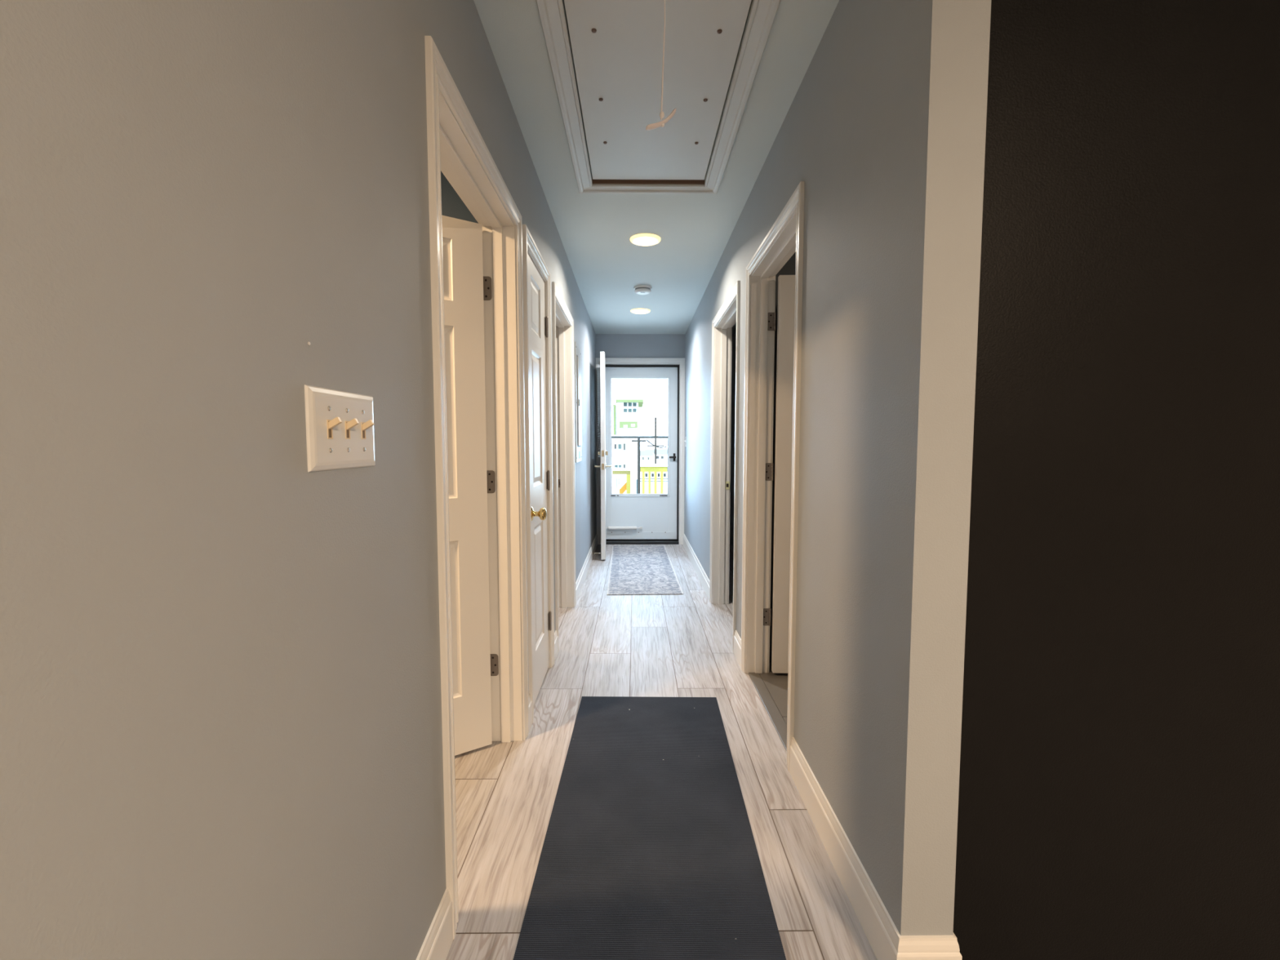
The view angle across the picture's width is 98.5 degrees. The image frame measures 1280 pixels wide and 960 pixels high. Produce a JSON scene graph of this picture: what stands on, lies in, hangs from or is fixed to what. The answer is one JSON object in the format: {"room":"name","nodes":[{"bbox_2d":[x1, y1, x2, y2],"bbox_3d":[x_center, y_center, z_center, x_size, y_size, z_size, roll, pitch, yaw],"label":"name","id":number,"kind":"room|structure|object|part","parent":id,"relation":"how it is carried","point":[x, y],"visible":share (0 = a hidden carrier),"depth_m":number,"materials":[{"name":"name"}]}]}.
{"room":"home hallway","nodes":[
{"label":"home hallway","id":0,"kind":"room"},
{"bbox_2d":[0,0,596,959],"bbox_3d":[-0.527,-0.103,1.206,0.125,2.480,10.430,0,4,0],"label":"wall","id":1,"kind":"structure","parent":0,"point":[221,726],"depth_m":0.61,"materials":[{"name":"paint"}]},
{"bbox_2d":[304,384,375,471],"bbox_3d":[-0.449,-0.077,0.856,0.024,0.120,0.193,0,4,0],"label":"light switch","id":2,"kind":"object","parent":1,"relation":"attached to","point":[340,424],"visible":1,"depth_m":0.83,"materials":[{"name":"white plastic"}]},
{"bbox_3d":[-0.454,-0.074,0.806,0.002,0.028,0.013,0,4,0],"label":"toggle frame","id":3,"kind":"part","parent":2,"relation":"part of","materials":[{"name":"beige plastic"}]},
{"bbox_3d":[-0.455,-0.077,0.856,0.002,0.028,0.013,0,4,0],"label":"toggle frame","id":4,"kind":"part","parent":2,"relation":"part of","materials":[{"name":"beige plastic"}]},
{"bbox_3d":[-0.455,-0.081,0.906,0.002,0.028,0.013,0,4,0],"label":"toggle frame","id":5,"kind":"part","parent":2,"relation":"part of","materials":[{"name":"beige plastic"}]},
{"bbox_2d":[441,215,498,755],"bbox_3d":[-0.909,0.062,1.905,0.846,1.992,0.172,-3,5,-34],"label":"door","id":6,"kind":"structure","parent":1,"relation":"in","point":[465,286],"depth_m":2.06,"materials":[{"name":"white paint"}]},
{"bbox_2d":[424,35,528,939],"bbox_3d":[-0.531,0.044,1.734,0.156,2.075,0.951,0,4,0],"label":"door frame","id":7,"kind":"structure","parent":1,"relation":"attached to","point":[456,148],"depth_m":2.08,"materials":[{"name":"white paint"}]},
{"bbox_3d":[-0.602,0.044,1.733,0.016,2.075,0.951,0,4,0],"label":"room casing","id":8,"kind":"part","parent":7,"relation":"part of","materials":[{"name":"white paint"}]},
{"bbox_2d":[416,533,597,959],"bbox_3d":[-0.458,1.048,1.282,0.014,0.132,10.402,0,4,0],"label":"baseboard","id":9,"kind":"structure","parent":1,"relation":"attached to","point":[438,940],"depth_m":1.28,"materials":[{"name":"white paint"}]},
{"bbox_2d":[522,224,554,723],"bbox_3d":[-0.539,-0.016,2.607,0.156,2.075,0.640,0,4,0],"label":"door frame","id":10,"kind":"structure","parent":1,"relation":"attached to","point":[529,246],"depth_m":2.44,"materials":[{"name":"white paint"}]},
{"bbox_2d":[527,253,551,704],"bbox_3d":[-0.465,0.013,2.613,0.104,1.992,0.518,0,4,0],"label":"door","id":11,"kind":"structure","parent":1,"relation":"in","point":[538,323],"depth_m":2.63,"materials":[{"name":"white paint"}]},
{"bbox_3d":[-0.446,0.149,2.426,0.068,0.064,0.064,0,4,0],"label":"knob","id":12,"kind":"part","parent":11,"relation":"part of","materials":[{"name":"gold metal"}]},
{"bbox_2d":[551,281,576,652],"bbox_3d":[-0.547,-0.080,3.543,0.156,2.075,0.930,0,4,0],"label":"door frame","id":13,"kind":"structure","parent":1,"relation":"attached to","point":[562,319],"depth_m":3.92,"materials":[{"name":"white paint"}]},
{"bbox_2d":[574,341,582,462],"bbox_3d":[-0.480,-0.599,4.360,0.025,0.910,0.380,0,4,0],"label":"breaker panel","id":14,"kind":"object","parent":1,"relation":"attached to","point":[577,350],"visible":1,"depth_m":4.25,"materials":[{"name":"grey metal"}]},
{"bbox_3d":[-0.478,-0.614,4.359,0.009,0.682,0.240,0,4,0],"label":"door","id":15,"kind":"part","parent":14,"relation":"part of","materials":[{"name":"white metal"}]},
{"bbox_2d":[594,351,611,559],"bbox_3d":[-0.396,-0.257,5.954,0.180,2.088,0.905,0,4,-3],"label":"door","id":16,"kind":"structure","parent":1,"relation":"in","point":[601,369],"depth_m":5.54,"materials":[{"name":"white paint"}]},
{"bbox_3d":[-0.371,-0.200,5.510,0.025,0.193,0.010,0,4,-3],"label":"latch plate","id":17,"kind":"part","parent":16,"relation":"part of","materials":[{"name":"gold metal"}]},
{"bbox_2d":[440,171,478,223],"bbox_3d":[-2.154,-0.126,1.541,3.120,2.480,2.930,0,4,0],"label":"wall","id":18,"kind":"structure","parent":0,"point":[452,206],"depth_m":2.16,"materials":[{"name":"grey paint"}]},
{"bbox_2d":[473,0,839,334],"bbox_3d":[-0.011,-1.396,1.133,7.400,0.150,10.690,0,4,0],"label":"ceiling","id":19,"kind":"structure","parent":0,"point":[595,230],"depth_m":2.79,"materials":[{"name":"paint"}]},
{"bbox_2d":[630,308,650,314],"bbox_3d":[0.004,-1.592,5.204,0.188,0.013,0.188,0,4,0],"label":"recessed light","id":20,"kind":"object","parent":19,"relation":"in","point":[638,311],"visible":1,"depth_m":5.19,"materials":[{"name":"beige plastic"}]},
{"bbox_2d":[633,310,647,313],"bbox_3d":[0.004,-1.593,5.204,0.142,0.005,0.142,-2,4,-27],"label":"diffuser","id":21,"kind":"object","parent":20,"relation":"attached to","point":[634,311],"depth_m":5.21,"materials":[{"name":"white plastic"}]},
{"bbox_2d":[633,284,651,294],"bbox_3d":[0.022,-1.522,4.427,0.146,0.048,0.146,0,4,0],"label":"smoke detector","id":22,"kind":"object","parent":19,"relation":"attached to","point":[640,289],"visible":1,"depth_m":4.38,"materials":[{"name":"white plastic"}]},
{"bbox_2d":[630,233,660,246],"bbox_3d":[0.033,-1.467,3.373,0.188,0.013,0.188,0,4,0],"label":"recessed light","id":23,"kind":"object","parent":19,"relation":"in","point":[641,239],"visible":1,"depth_m":3.36,"materials":[{"name":"beige plastic"}]},
{"bbox_2d":[633,236,657,244],"bbox_3d":[0.033,-1.468,3.373,0.142,0.005,0.142,2,4,26],"label":"diffuser","id":24,"kind":"object","parent":23,"relation":"attached to","point":[637,240],"depth_m":3.37,"materials":[{"name":"white plastic"}]},
{"bbox_2d":[536,0,780,194],"bbox_3d":[0.047,-1.220,1.981,0.680,0.598,1.508,0,4,0],"label":"attic hatch","id":25,"kind":"object","parent":19,"relation":"attached to","point":[653,77],"visible":1,"depth_m":1.91,"materials":[{"name":"paint"}]},
{"bbox_3d":[0.054,-0.911,1.390,0.082,0.062,0.022,-1,4,-20],"label":"pull handle","id":26,"kind":"part","parent":25,"relation":"part of","materials":[{"name":"white plastic"}]},
{"bbox_3d":[0.058,-1.126,1.377,0.014,0.434,0.004,0,4,0],"label":"pull cord","id":27,"kind":"part","parent":25,"relation":"part of","materials":[{"name":"white fabric"}]},
{"bbox_2d":[445,544,877,959],"bbox_3d":[-0.011,1.169,1.313,7.200,0.126,10.660,0,4,0],"label":"floor","id":28,"kind":"structure","parent":0,"point":[643,645],"depth_m":2.04,"materials":[{"name":"beige wood"}]},
{"bbox_2d":[606,545,683,595],"bbox_3d":[0.012,0.832,5.369,0.606,0.005,2.055,0,4,-2],"label":"area rug","id":29,"kind":"object","parent":28,"relation":"on","point":[634,570],"visible":1,"depth_m":5.09,"materials":[{"name":"grey fabric"}]},
{"bbox_2d":[513,696,786,959],"bbox_3d":[0.028,1.085,1.664,0.632,0.005,1.860,0,4,1],"label":"floor mat","id":30,"kind":"object","parent":28,"relation":"on","point":[649,851],"visible":1,"depth_m":1.61,"materials":[{"name":"grey plastic"}]},
{"bbox_2d":[595,333,736,544],"bbox_3d":[-0.057,-0.423,6.486,7.400,2.560,0.140,0,4,0],"label":"wall","id":31,"kind":"structure","parent":0,"point":[614,345],"depth_m":6.34,"materials":[{"name":"paint"}]},
{"bbox_2d":[595,357,684,544],"bbox_3d":[0.004,-0.327,6.495,1.028,2.168,0.176,0,4,0],"label":"door frame","id":32,"kind":"structure","parent":31,"relation":"attached to","point":[679,363],"depth_m":6.42,"materials":[{"name":"white paint"}]},
{"bbox_2d":[605,367,677,539],"bbox_3d":[-0.001,-0.306,6.505,0.882,2.033,0.080,0,4,0],"label":"door","id":33,"kind":"structure","parent":31,"relation":"in","point":[628,516],"depth_m":6.54,"materials":[{"name":"white metal"}]},
{"bbox_3d":[-0.003,-0.175,6.534,0.677,0.688,0.020,0,4,0],"label":"sash rail","id":34,"kind":"part","parent":33,"relation":"part of","materials":[{"name":"grey metal"}]},
{"bbox_3d":[-0.003,-0.508,6.496,0.721,1.417,0.006,0,4,0],"label":"glass frame","id":35,"kind":"part","parent":33,"relation":"part of","materials":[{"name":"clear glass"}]},
{"bbox_3d":[0.000,0.663,6.577,0.881,0.090,0.003,0,4,0],"label":"kick plate","id":36,"kind":"part","parent":33,"relation":"part of","materials":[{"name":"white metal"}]},
{"bbox_3d":[0.385,-0.269,6.498,0.082,0.090,0.040,0,4,0],"label":"latch handle","id":37,"kind":"part","parent":33,"relation":"part of","materials":[{"name":"black metal"}]},
{"bbox_2d":[769,251,795,662],"bbox_3d":[2.126,-0.171,2.198,2.910,2.480,1.628,0,4,0],"label":"wall","id":38,"kind":"structure","parent":0,"point":[789,268],"depth_m":2.92,"materials":[{"name":"grey paint"}]},
{"bbox_2d":[684,0,991,935],"bbox_3d":[0.599,-0.278,3.770,0.114,2.480,5.310,0,4,0],"label":"wall","id":39,"kind":"structure","parent":0,"point":[884,127],"depth_m":1.26,"materials":[{"name":"paint"}]},
{"bbox_2d":[709,280,740,651],"bbox_3d":[0.601,-0.086,3.586,0.145,2.082,1.007,0,4,0],"label":"door frame","id":40,"kind":"structure","parent":39,"relation":"attached to","point":[728,314],"depth_m":4.00,"materials":[{"name":"white paint"}]},
{"bbox_3d":[0.641,0.039,4.037,0.032,0.060,0.002,0,4,0],"label":"strike plate","id":41,"kind":"part","parent":40,"relation":"part of","materials":[{"name":"gold metal"}]},
{"bbox_3d":[0.666,-0.086,3.587,0.016,2.082,1.007,0,4,0],"label":"room casing","id":42,"kind":"part","parent":40,"relation":"part of","materials":[{"name":"white paint"}]},
{"bbox_2d":[748,672,786,751],"bbox_3d":[0.593,1.030,2.469,0.053,0.006,0.791,0,4,0],"label":"threshold","id":43,"kind":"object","parent":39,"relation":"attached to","point":[776,718],"depth_m":2.48,"materials":[{"name":"grey tile"}]},
{"bbox_2d":[740,181,804,771],"bbox_3d":[0.611,-0.005,2.398,0.145,2.082,0.919,0,4,0],"label":"door frame","id":44,"kind":"structure","parent":39,"relation":"attached to","point":[784,237],"depth_m":2.76,"materials":[{"name":"white paint"}]},
{"bbox_3d":[0.676,-0.005,2.399,0.016,2.082,0.919,0,4,0],"label":"room casing","id":45,"kind":"part","parent":44,"relation":"part of","materials":[{"name":"white paint"}]},
{"bbox_2d":[763,275,795,673],"bbox_3d":[1.043,-0.004,2.726,0.833,1.990,0.105,0,4,3],"label":"door","id":46,"kind":"structure","parent":39,"relation":"in","point":[786,283],"depth_m":2.75,"materials":[{"name":"white paint"}]},
{"bbox_2d":[683,533,962,959],"bbox_3d":[0.599,0.874,3.833,0.141,0.132,5.306,0,4,0],"label":"baseboard","id":47,"kind":"structure","parent":39,"relation":"attached to","point":[882,935],"depth_m":1.42,"materials":[{"name":"white paint"}]},
{"bbox_2d":[953,0,1279,959],"bbox_3d":[2.184,-0.107,1.268,3.010,2.480,0.234,0,4,0],"label":"wall","id":48,"kind":"structure","parent":0,"point":[1119,793],"depth_m":1.15,"materials":[{"name":"black paint"}]},
{"label":"outside","id":49,"kind":"structure","parent":0,"visible":0},
{"bbox_2d":[612,449,644,493],"bbox_3d":[-1.770,-8.317,203.498,300.000,0.300,392.800,0,4,0],"label":"ground","id":50,"kind":"structure","parent":49,"point":[640,450],"depth_m":59.37,"materials":[{"name":"white"}]},
{"bbox_2d":[612,470,631,493],"bbox_3d":[-1.417,1.165,42.718,1.412,3.870,1.100,0,4,0],"label":"stair tower","id":51,"kind":"structure","parent":50,"relation":"on","point":[627,486],"depth_m":42.10,"materials":[{"name":"yellow"}]},
{"bbox_3d":[-1.713,0.173,42.156,0.241,1.019,0.120,0,4,0],"label":"post","id":52,"kind":"part","parent":51,"relation":"part of","materials":[{"name":"white"}]},
{"bbox_3d":[-0.876,1.346,42.334,0.327,3.560,0.300,0,4,0],"label":"panel","id":53,"kind":"part","parent":51,"relation":"part of","materials":[{"name":"yellow"}]},
{"bbox_2d":[611,399,643,492],"bbox_3d":[-2.230,-3.932,63.613,5.146,9.987,9.100,0,4,0],"label":"apartment building","id":54,"kind":"structure","parent":50,"relation":"on","point":[624,451],"depth_m":59.87,"materials":[{"name":"white"}]},
{"bbox_2d":[635,479,637,493],"bbox_3d":[-0.141,1.265,41.307,0.280,2.652,0.250,0,4,0],"label":"panel","id":55,"kind":"object","parent":50,"relation":"on","point":[637,479],"visible":0.2,"depth_m":41.15,"materials":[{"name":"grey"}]},
{"bbox_2d":[631,438,646,493],"bbox_3d":[-0.080,-0.041,38.076,1.000,5.699,0.260,0,4,0],"label":"utility pole","id":56,"kind":"object","parent":50,"relation":"on","point":[638,440],"visible":0.52,"depth_m":37.91,"materials":[{"name":"black"}]},
{"bbox_2d":[645,439,666,448],"bbox_3d":[1.280,-2.685,40.921,0.097,0.665,6.257,1,4,16],"label":"power line","id":57,"kind":"object","parent":56,"relation":"attached to","point":[650,442],"visible":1,"depth_m":40.28,"materials":[{"name":"black"}]},
{"bbox_2d":[640,450,653,463],"bbox_3d":[1.021,-3.259,98.018,2.395,3.963,6.500,0,4,0],"label":"house","id":58,"kind":"structure","parent":50,"relation":"on","point":[645,455],"depth_m":95.03,"materials":[{"name":"white"}]},
{"bbox_2d":[644,449,654,463],"bbox_3d":[2.240,-4.898,122.976,2.263,3.837,6.500,0,4,0],"label":"house","id":59,"kind":"structure","parent":50,"relation":"on","point":[653,456],"depth_m":120.04,"materials":[{"name":"white"}]},
{"bbox_2d":[640,463,667,493],"bbox_3d":[1.127,0.711,41.431,2.275,3.741,2.850,0,4,0],"label":"porch","id":60,"kind":"object","parent":50,"relation":"on","point":[653,477],"visible":0.52,"depth_m":40.16,"materials":[{"name":"yellow"}]},
{"bbox_3d":[0.252,1.031,40.262,0.190,3.261,0.190,0,4,0],"label":"post","id":61,"kind":"part","parent":60,"relation":"part of","materials":[{"name":"yellow"}]},
{"bbox_3d":[0.694,1.031,40.266,0.190,3.261,0.190,0,4,0],"label":"post","id":62,"kind":"part","parent":60,"relation":"part of","materials":[{"name":"yellow"}]},
{"bbox_3d":[1.136,1.031,40.270,0.190,3.261,0.190,0,4,0],"label":"post","id":63,"kind":"part","parent":60,"relation":"part of","materials":[{"name":"yellow"}]},
{"bbox_3d":[1.600,1.031,40.274,0.190,3.260,0.190,0,4,0],"label":"post","id":64,"kind":"part","parent":60,"relation":"part of","materials":[{"name":"yellow"}]},
{"bbox_2d":[647,417,664,463],"bbox_3d":[1.636,-2.567,57.966,1.800,8.032,0.260,0,4,0],"label":"utility pole","id":65,"kind":"object","parent":50,"relation":"on","point":[655,417],"visible":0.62,"depth_m":57.78,"materials":[{"name":"black"}]},
{"bbox_2d":[653,448,667,463],"bbox_3d":[3.963,-3.720,103.024,2.600,4.202,6.500,0,4,0],"label":"house","id":66,"kind":"structure","parent":50,"relation":"on","point":[661,454],"depth_m":100.05,"materials":[{"name":"white"}]}
]}

